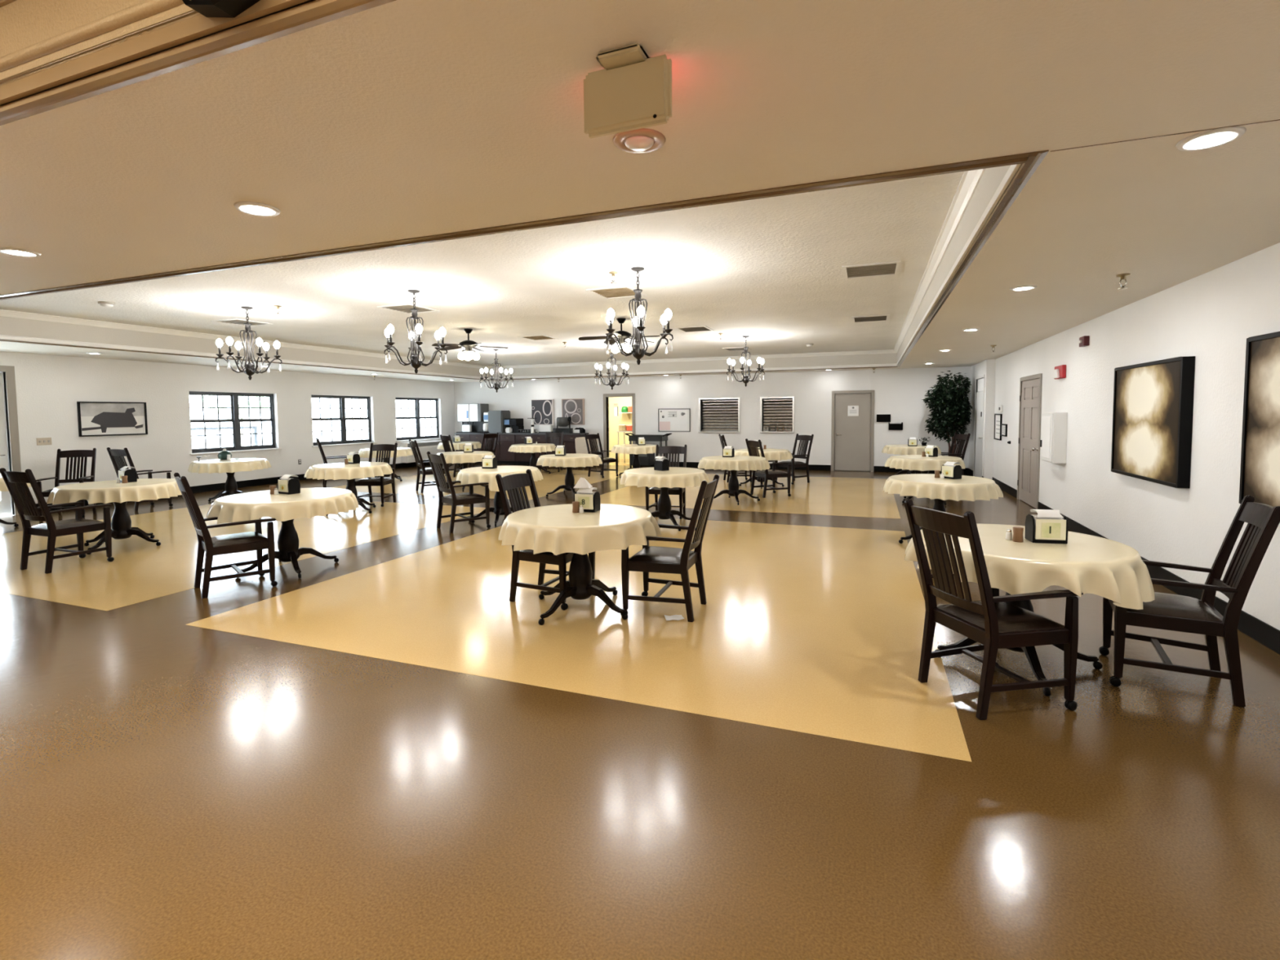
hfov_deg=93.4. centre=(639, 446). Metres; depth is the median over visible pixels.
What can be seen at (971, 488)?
tablecloth
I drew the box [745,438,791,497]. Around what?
armchair
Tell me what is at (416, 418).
window
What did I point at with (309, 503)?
tablecloth
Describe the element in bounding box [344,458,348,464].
cup
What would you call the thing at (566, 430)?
bread basket
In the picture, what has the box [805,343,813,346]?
smoke detector
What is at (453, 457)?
tablecloth
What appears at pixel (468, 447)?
napkin dispenser
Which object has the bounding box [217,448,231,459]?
napkin dispenser
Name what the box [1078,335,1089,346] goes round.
fire alarm
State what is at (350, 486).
pedestal table
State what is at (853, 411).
notice
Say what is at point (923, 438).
plant
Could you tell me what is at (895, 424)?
file
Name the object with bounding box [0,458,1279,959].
floor
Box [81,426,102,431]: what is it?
print
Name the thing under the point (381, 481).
armchair
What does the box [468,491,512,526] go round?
pedestal table
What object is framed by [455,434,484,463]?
base cabinet
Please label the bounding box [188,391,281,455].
window
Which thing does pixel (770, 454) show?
tablecloth
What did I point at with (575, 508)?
cup
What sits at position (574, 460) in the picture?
tablecloth
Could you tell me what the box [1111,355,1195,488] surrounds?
framed painting
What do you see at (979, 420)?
door
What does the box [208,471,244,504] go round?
pedestal table
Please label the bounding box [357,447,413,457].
tablecloth
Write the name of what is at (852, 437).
door
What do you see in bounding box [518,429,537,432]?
rack
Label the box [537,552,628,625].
pedestal table
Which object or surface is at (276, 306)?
sprinkler
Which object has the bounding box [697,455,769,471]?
tablecloth
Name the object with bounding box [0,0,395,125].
trim
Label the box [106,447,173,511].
armchair
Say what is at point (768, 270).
ceiling
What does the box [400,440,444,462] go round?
air conditioner
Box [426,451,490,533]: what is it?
armchair
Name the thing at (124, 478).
cup
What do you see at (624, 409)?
bowl
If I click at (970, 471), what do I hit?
baseboard
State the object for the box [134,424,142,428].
print
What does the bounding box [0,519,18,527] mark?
pedestal table
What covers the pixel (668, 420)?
bulletin board
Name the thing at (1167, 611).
armchair
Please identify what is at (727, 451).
napkin dispenser
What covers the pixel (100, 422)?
print
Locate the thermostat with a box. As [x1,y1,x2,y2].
[997,404,1003,412]
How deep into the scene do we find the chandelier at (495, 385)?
13.89 m
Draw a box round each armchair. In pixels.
[0,467,114,573]
[35,448,96,518]
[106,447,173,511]
[173,472,277,598]
[315,437,346,486]
[354,442,397,506]
[408,439,448,493]
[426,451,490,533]
[440,434,474,477]
[468,432,497,467]
[495,469,595,610]
[539,431,563,471]
[584,432,618,478]
[620,474,719,622]
[645,444,687,519]
[718,434,751,482]
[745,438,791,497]
[775,433,813,484]
[903,498,1083,719]
[928,432,970,475]
[1098,495,1279,707]
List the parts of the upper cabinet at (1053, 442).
door panel, door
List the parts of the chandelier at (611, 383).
arm, lamp shade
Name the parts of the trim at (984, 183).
crown moulding, bead moulding, crown moulding, bead moulding, crown moulding, bead moulding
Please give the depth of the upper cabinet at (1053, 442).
8.25 m
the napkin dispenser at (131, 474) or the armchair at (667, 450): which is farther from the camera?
the armchair at (667, 450)
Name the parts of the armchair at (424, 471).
rail, leg, leg, seat, rail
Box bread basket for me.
[552,427,573,433]
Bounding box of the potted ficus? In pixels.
[922,370,973,453]
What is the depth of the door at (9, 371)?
9.91 m
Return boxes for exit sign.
[583,42,671,138]
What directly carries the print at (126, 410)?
on the framed picture at (94, 418)
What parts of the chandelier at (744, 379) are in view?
arm, bulb, lamp shade, arm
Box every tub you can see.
[627,406,631,412]
[628,435,667,441]
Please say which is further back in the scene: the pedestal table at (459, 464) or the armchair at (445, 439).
the pedestal table at (459, 464)
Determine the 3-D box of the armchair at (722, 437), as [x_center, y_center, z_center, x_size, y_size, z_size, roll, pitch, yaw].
[2.203,0.263,13.972,0.708,1.094,0.572,-1,3,-2]
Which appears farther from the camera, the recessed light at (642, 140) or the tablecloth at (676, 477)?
the tablecloth at (676, 477)
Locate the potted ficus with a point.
(954, 406)
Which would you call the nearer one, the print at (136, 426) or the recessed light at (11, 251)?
the recessed light at (11, 251)
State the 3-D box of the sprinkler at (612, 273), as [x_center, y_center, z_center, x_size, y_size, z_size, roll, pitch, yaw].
[-0.282,-1.787,6.388,0.094,0.113,0.094,1,3,21]
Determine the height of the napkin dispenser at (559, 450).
0.196 m
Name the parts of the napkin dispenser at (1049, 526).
panel, green panel, panel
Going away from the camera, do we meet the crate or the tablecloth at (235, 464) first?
the tablecloth at (235, 464)
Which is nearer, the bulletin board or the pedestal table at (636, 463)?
the pedestal table at (636, 463)
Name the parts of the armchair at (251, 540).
rail, leg, leg, rail, rail, armrest, seat, rail, armrest, leg, leg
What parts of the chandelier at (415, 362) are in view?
bulb, bulb, arm, arm, chain, stem, lamp shade, arm, bulb, arm, arm, bulb, bulb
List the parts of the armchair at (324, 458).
leg, armrest, armrest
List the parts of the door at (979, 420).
transom panel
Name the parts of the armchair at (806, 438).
leg, rail, seat, leg, leg, rail, rail, rail, leg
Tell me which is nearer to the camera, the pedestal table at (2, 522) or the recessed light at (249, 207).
the recessed light at (249, 207)
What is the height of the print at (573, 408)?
0.840 m
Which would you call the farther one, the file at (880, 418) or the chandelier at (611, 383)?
the file at (880, 418)
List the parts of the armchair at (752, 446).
leg, rail, rail, leg, seat, leg, rail, armrest, leg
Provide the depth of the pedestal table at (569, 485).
11.71 m
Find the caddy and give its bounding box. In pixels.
[573,427,585,433]
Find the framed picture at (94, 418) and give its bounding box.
[76,401,147,436]
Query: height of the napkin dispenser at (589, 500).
0.196 m
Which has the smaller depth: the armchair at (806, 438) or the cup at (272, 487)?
the cup at (272, 487)
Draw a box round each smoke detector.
[97,301,115,307]
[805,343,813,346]
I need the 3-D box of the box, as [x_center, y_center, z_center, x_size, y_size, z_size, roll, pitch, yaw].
[-2.915,-0.552,18.995,0.440,0.250,0.350,1,3,21]
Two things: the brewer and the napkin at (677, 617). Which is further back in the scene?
the brewer
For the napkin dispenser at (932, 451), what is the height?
0.196 m
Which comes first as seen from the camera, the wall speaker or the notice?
the wall speaker
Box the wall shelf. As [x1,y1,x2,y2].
[618,412,631,419]
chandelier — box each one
[215,306,282,380]
[383,289,447,373]
[479,349,513,392]
[594,342,629,389]
[604,266,673,364]
[726,335,764,386]
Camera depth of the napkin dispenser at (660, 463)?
8.51 m
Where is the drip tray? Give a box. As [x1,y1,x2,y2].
[456,431,480,432]
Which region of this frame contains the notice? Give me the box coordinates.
[847,405,858,416]
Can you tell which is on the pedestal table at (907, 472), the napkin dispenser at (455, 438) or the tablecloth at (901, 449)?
the tablecloth at (901, 449)
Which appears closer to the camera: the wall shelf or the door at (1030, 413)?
the door at (1030, 413)
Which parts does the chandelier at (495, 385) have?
stem, lamp shade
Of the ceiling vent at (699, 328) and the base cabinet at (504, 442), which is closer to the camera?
the ceiling vent at (699, 328)
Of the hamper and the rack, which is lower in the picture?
the hamper
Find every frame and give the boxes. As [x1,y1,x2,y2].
[993,413,1002,440]
[1000,423,1007,436]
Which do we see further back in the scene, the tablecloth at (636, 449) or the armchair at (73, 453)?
the tablecloth at (636, 449)
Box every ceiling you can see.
[0,0,1279,382]
[0,171,964,366]
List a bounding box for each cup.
[121,475,128,483]
[269,484,275,493]
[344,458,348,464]
[572,501,579,512]
[934,470,939,477]
[1012,526,1023,542]
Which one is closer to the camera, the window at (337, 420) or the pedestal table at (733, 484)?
the pedestal table at (733, 484)
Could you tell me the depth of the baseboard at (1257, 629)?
4.84 m
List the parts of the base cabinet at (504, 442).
drawer, door, drawer, door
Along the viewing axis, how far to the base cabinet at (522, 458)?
18.95 m
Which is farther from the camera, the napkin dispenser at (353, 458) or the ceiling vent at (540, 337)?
the ceiling vent at (540, 337)
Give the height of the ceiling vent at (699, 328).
0.012 m
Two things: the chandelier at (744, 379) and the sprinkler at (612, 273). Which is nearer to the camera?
the sprinkler at (612, 273)
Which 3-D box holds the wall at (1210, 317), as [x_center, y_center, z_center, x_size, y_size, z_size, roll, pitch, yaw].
[4.497,-0.042,4.717,0.371,2.685,22.400,1,3,21]
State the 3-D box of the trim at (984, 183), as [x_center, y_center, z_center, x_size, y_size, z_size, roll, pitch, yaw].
[-1.550,-1.864,10.766,11.960,0.423,13.140,1,3,21]
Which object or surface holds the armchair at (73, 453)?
on the floor
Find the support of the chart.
attached to the wall at (622, 418)
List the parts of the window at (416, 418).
pane, sash, pane, sash, mullion post, sill, pane, sash, sash, pane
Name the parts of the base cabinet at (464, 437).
drawer, drawer, door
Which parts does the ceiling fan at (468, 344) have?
blade, blade, globe, motor, globe, globe, blade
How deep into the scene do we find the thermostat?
12.19 m
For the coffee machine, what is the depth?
19.35 m
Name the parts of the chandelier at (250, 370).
bulb, bulb, arm, arm, bulb, arm, stem, lamp shade, arm, bulb, arm, bulb, arm, bulb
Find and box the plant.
[918,436,930,445]
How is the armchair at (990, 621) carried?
on the floor
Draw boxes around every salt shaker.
[274,488,278,494]
[578,504,583,513]
[1005,528,1012,540]
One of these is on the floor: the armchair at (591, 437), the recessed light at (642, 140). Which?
the armchair at (591, 437)
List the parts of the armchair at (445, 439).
leg, rail, leg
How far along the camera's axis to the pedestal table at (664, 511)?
8.48 m
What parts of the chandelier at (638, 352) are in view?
bulb, bulb, arm, arm, chain, stem, lamp shade, arm, bulb, arm, arm, bulb, bulb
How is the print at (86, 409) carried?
attached to the framed picture at (94, 418)
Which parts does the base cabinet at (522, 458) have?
drawer, door, drawer, door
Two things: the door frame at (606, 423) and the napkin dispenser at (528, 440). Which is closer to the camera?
the napkin dispenser at (528, 440)
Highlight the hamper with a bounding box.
[574,436,597,467]
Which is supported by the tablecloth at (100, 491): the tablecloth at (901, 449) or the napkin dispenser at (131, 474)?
the napkin dispenser at (131, 474)
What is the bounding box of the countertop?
[454,432,588,435]
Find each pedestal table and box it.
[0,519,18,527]
[84,501,160,554]
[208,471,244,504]
[235,519,338,578]
[326,478,376,515]
[374,457,402,481]
[448,449,471,468]
[453,462,484,492]
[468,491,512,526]
[528,452,551,473]
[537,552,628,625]
[546,466,592,497]
[618,453,639,475]
[650,487,691,531]
[713,470,759,505]
[739,470,784,488]
[889,469,921,476]
[898,498,946,543]
[902,470,946,505]
[933,591,1102,696]
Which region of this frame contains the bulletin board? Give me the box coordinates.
[657,408,690,431]
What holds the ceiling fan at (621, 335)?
hanging from the ceiling at (768, 270)
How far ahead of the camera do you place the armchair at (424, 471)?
12.45 m
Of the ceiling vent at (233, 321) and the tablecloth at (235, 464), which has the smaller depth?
the ceiling vent at (233, 321)
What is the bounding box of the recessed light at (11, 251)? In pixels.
[0,247,41,257]
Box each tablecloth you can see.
[0,473,31,491]
[47,478,182,504]
[187,457,271,473]
[206,488,358,524]
[304,462,392,479]
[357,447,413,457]
[436,451,494,463]
[437,441,481,449]
[455,465,543,491]
[498,503,661,555]
[508,443,555,453]
[536,453,602,467]
[610,444,656,454]
[620,466,710,488]
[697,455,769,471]
[734,448,792,460]
[881,444,941,454]
[883,473,1003,501]
[884,454,965,471]
[904,523,1154,609]
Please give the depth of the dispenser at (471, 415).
19.81 m
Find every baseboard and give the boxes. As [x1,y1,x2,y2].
[35,460,430,511]
[599,462,968,474]
[968,467,983,477]
[992,477,1279,654]
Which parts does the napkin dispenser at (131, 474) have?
panel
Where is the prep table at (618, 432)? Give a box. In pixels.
[616,431,632,462]
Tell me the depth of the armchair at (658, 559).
4.71 m
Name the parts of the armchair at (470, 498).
leg, rail, rail, rail, leg, armrest, seat, rail, armrest, leg, leg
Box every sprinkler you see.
[273,305,281,314]
[608,271,617,283]
[1115,273,1130,288]
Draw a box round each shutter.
[697,397,740,432]
[760,395,794,433]
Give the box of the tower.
[527,417,537,433]
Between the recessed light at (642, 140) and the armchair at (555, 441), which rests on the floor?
the armchair at (555, 441)
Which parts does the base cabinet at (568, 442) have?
drawer, door, door, drawer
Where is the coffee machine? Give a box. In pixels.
[480,410,510,432]
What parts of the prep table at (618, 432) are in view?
leg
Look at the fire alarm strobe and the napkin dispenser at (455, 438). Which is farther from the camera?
the napkin dispenser at (455, 438)
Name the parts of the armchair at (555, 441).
leg, rail, leg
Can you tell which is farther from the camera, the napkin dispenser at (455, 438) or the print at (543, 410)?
the print at (543, 410)
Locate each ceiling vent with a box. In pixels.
[211,318,273,326]
[376,303,439,314]
[517,334,558,340]
[585,285,646,299]
[674,325,714,332]
[722,346,751,351]
[841,260,901,279]
[851,314,889,322]
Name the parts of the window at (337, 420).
pane, sash, pane, sash, mullion post, sill, pane, sash, sash, pane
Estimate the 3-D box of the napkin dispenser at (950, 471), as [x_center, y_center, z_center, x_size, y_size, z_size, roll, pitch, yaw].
[3.734,0.284,7.232,0.134,0.196,0.190,-2,3,-21]
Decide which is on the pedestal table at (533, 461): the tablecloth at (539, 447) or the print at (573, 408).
the tablecloth at (539, 447)
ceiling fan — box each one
[431,328,508,360]
[577,318,660,353]
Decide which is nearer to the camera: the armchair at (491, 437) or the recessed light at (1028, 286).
the recessed light at (1028, 286)
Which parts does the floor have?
tan panel, tan panel, tan panel, tan panel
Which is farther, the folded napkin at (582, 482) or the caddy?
the caddy
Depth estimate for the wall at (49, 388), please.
12.17 m
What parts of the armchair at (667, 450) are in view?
leg, leg, seat, rail, rail, leg, leg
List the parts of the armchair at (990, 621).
leg, rail, rail, rail, leg, leg, seat, rail, armrest, leg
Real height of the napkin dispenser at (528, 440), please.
0.196 m
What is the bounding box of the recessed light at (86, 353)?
[86,352,102,354]
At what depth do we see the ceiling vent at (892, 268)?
6.36 m
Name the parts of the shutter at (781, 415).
sill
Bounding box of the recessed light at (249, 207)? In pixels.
[233,201,280,216]
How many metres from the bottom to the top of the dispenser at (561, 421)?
0.500 m
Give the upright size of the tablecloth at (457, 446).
0.186 m
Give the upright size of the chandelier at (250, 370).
0.992 m
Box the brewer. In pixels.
[503,417,524,432]
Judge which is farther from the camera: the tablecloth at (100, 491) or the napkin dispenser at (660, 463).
the napkin dispenser at (660, 463)
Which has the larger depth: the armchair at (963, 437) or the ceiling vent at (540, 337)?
the armchair at (963, 437)
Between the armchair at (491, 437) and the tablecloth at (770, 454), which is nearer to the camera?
the tablecloth at (770, 454)
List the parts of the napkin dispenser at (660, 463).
plate, panel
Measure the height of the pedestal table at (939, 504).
0.780 m
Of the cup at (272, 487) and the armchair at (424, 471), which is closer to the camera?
the cup at (272, 487)
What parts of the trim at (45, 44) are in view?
crown moulding, round moulding, round moulding, bead moulding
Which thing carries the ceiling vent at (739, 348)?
in the ceiling at (768, 270)
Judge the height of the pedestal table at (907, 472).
0.780 m
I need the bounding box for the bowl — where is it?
[621,406,627,412]
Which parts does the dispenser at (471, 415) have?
panel, panel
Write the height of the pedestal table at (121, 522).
0.780 m
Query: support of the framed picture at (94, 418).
attached to the wall at (49, 388)
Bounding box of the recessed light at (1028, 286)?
[1009,284,1037,290]
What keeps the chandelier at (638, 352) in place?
hanging from the ceiling at (768, 270)
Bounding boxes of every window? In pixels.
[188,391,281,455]
[311,395,377,447]
[395,397,440,441]
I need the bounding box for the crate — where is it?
[626,425,632,431]
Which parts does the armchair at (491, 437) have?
leg, rail, leg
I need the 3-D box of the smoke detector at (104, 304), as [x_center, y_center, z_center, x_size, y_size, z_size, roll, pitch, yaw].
[-6.923,-1.838,7.827,0.170,0.057,0.170,1,3,21]
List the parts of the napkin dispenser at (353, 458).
panel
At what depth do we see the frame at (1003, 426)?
11.91 m
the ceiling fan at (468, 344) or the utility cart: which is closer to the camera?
the ceiling fan at (468, 344)
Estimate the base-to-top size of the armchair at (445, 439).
1.094 m
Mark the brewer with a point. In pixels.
(516, 424)
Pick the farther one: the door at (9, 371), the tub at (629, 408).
the tub at (629, 408)
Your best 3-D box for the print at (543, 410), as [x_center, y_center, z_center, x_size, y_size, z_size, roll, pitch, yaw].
[-3.117,-1.099,19.314,0.795,0.810,0.040,1,3,21]
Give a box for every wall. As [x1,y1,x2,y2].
[0,351,455,515]
[453,366,970,467]
[608,396,632,458]
[702,404,871,462]
[968,242,1279,630]
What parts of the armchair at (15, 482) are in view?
leg, rail, rail, rail, leg, armrest, seat, leg, rail, armrest, leg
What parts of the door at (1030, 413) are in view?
panel, panel, panel, panel, panel, panel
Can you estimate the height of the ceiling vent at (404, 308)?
0.012 m
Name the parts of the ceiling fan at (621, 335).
blade, blade, globe, blade, motor, globe, blade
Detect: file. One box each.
[876,414,890,422]
[888,416,902,430]
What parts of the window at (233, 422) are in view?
pane, sash, pane, sash, sill, mullion post, pane, sash, sash, pane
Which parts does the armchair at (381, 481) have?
rail, leg, seat, leg, rail, rail, leg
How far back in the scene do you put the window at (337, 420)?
16.26 m
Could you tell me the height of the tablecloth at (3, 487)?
0.187 m
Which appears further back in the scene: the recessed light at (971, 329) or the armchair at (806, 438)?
the armchair at (806, 438)
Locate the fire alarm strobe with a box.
[1053,364,1066,379]
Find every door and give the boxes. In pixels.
[0,365,21,515]
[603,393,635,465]
[831,390,874,471]
[973,374,984,477]
[1017,373,1042,509]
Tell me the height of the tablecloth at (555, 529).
0.194 m
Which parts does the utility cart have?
panel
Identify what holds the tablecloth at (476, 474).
on the pedestal table at (498, 508)
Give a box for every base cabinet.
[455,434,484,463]
[484,434,517,464]
[515,434,547,464]
[546,434,586,453]
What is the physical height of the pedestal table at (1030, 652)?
0.780 m
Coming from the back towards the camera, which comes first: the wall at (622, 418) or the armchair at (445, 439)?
the wall at (622, 418)
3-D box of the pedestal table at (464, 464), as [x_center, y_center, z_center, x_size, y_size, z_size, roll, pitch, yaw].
[-3.738,0.528,12.916,1.130,0.780,1.130,-1,3,-9]
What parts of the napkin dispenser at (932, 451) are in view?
panel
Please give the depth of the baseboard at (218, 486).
13.67 m
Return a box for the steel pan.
[618,424,628,431]
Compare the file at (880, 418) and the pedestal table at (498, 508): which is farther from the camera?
the file at (880, 418)
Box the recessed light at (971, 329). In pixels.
[962,328,979,331]
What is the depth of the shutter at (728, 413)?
17.40 m
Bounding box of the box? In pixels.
[538,424,555,432]
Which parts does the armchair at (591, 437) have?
leg, rail, leg, leg, seat, rail, leg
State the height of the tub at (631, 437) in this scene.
0.160 m
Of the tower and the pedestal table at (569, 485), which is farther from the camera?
the tower
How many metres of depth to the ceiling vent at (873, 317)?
9.69 m
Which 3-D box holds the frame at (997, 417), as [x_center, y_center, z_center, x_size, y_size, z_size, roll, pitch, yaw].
[7.429,-0.407,12.516,0.030,0.540,0.640,1,3,21]
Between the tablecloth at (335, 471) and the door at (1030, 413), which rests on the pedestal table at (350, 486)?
the tablecloth at (335, 471)
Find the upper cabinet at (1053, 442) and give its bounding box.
[1040,412,1067,463]
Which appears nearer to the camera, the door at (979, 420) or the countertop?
the door at (979, 420)
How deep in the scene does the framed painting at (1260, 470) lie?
4.01 m
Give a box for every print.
[80,402,144,416]
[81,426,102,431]
[90,412,137,432]
[124,408,135,413]
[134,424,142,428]
[531,399,554,424]
[561,398,584,424]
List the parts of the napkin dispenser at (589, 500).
green panel, panel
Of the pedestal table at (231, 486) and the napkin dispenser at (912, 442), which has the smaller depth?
the pedestal table at (231, 486)
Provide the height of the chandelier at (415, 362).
0.992 m
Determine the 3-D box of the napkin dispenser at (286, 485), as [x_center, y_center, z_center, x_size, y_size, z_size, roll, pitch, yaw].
[-3.701,0.397,6.357,0.190,0.196,0.134,1,4,29]
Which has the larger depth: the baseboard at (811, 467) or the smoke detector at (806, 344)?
the baseboard at (811, 467)
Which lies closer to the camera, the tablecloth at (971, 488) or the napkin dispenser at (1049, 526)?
the napkin dispenser at (1049, 526)
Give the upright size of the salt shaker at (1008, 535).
0.067 m
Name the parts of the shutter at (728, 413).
sill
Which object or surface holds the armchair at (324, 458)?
on the floor
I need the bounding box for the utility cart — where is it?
[625,432,671,467]
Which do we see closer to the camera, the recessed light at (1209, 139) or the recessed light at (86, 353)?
the recessed light at (1209, 139)
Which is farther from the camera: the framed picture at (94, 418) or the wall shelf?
the wall shelf
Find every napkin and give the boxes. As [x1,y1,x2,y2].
[573,477,592,488]
[664,614,684,620]
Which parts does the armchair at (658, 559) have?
leg, leg, rail, seat, armrest, armrest, rail, leg, rail, leg, rail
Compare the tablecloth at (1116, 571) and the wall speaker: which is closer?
the wall speaker
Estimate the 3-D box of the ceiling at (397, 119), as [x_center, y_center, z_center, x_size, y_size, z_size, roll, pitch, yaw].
[-2.910,-1.498,7.340,15.716,0.062,22.200,1,3,21]
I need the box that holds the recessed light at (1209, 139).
[1175,126,1246,151]
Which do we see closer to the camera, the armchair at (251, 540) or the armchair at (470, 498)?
the armchair at (251, 540)
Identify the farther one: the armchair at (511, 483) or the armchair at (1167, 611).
the armchair at (511, 483)
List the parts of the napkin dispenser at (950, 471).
pale panel, panel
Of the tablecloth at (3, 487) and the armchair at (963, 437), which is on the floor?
the armchair at (963, 437)
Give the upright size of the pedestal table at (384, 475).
0.780 m
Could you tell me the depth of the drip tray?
19.72 m
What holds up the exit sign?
hanging from the ceiling at (397, 119)
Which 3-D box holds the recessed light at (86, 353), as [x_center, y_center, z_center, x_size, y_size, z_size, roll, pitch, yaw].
[-9.180,-1.564,10.148,0.208,0.012,0.208,1,3,21]
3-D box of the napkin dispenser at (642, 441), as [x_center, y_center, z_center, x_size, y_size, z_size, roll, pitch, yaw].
[0.034,-0.135,15.364,0.190,0.196,0.134,-1,3,-9]
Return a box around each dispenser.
[118,466,137,482]
[277,474,300,494]
[346,451,359,463]
[453,435,460,442]
[456,403,488,432]
[463,443,473,452]
[481,455,497,468]
[524,436,532,444]
[555,445,565,455]
[556,417,571,427]
[573,487,599,512]
[637,437,645,444]
[653,456,669,471]
[722,446,734,457]
[907,437,917,446]
[924,444,937,457]
[941,461,962,479]
[1024,509,1068,543]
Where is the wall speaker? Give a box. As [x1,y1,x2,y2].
[182,0,260,17]
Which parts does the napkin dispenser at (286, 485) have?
pale panel, panel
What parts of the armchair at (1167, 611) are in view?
leg, rail, leg, seat, rail, armrest, armrest, rail, rail, leg, leg, rail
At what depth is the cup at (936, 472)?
7.29 m
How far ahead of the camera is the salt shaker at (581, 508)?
4.94 m
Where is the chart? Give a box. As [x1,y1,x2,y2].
[613,403,617,416]
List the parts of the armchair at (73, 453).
leg, rail, armrest, leg, rail, rail, leg, armrest, leg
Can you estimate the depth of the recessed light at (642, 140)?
2.37 m
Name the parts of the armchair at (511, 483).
leg, rail, leg, rail, seat, leg, rail, leg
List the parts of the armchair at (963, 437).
leg, armrest, rail, leg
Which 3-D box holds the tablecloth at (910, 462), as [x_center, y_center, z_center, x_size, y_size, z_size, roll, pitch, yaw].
[4.976,0.281,10.562,1.281,0.186,1.270,1,3,21]
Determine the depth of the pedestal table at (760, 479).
12.91 m
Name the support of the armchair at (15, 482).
on the floor
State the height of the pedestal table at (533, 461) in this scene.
0.780 m
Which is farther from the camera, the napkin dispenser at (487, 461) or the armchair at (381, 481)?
the armchair at (381, 481)
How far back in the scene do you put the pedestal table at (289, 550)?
6.20 m
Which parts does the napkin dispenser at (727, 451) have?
panel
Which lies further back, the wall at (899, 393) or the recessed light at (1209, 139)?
the wall at (899, 393)
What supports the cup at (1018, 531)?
on the tablecloth at (1116, 571)
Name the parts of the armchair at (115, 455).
leg, rail, leg, armrest, leg, armrest, leg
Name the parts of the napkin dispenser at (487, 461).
pale panel, panel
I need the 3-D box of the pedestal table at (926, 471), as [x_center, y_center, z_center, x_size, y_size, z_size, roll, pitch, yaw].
[4.986,0.582,10.567,1.130,0.780,1.130,-2,3,-19]
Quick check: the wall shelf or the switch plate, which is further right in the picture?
the wall shelf
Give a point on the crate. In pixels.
(628, 428)
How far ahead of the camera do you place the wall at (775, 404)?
18.04 m
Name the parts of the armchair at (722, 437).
leg, leg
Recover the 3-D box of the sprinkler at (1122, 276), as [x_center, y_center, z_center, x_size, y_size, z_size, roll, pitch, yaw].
[3.913,-1.335,4.884,0.094,0.113,0.094,1,3,21]
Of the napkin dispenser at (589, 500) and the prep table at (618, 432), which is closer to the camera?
the napkin dispenser at (589, 500)
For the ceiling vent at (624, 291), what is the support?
in the ceiling at (768, 270)
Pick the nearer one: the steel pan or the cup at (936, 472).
the cup at (936, 472)
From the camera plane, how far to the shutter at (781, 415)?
16.82 m
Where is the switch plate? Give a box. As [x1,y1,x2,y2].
[36,437,51,445]
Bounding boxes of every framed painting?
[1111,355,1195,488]
[1239,331,1279,506]
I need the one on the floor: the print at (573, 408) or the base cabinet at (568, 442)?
the base cabinet at (568, 442)
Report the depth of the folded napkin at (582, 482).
5.03 m
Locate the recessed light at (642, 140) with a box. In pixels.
[613,128,665,153]
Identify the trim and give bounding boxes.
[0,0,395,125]
[0,149,1048,380]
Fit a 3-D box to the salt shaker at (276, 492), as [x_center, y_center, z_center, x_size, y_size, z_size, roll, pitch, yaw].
[-3.790,0.467,6.279,0.038,0.067,0.037,1,3,21]

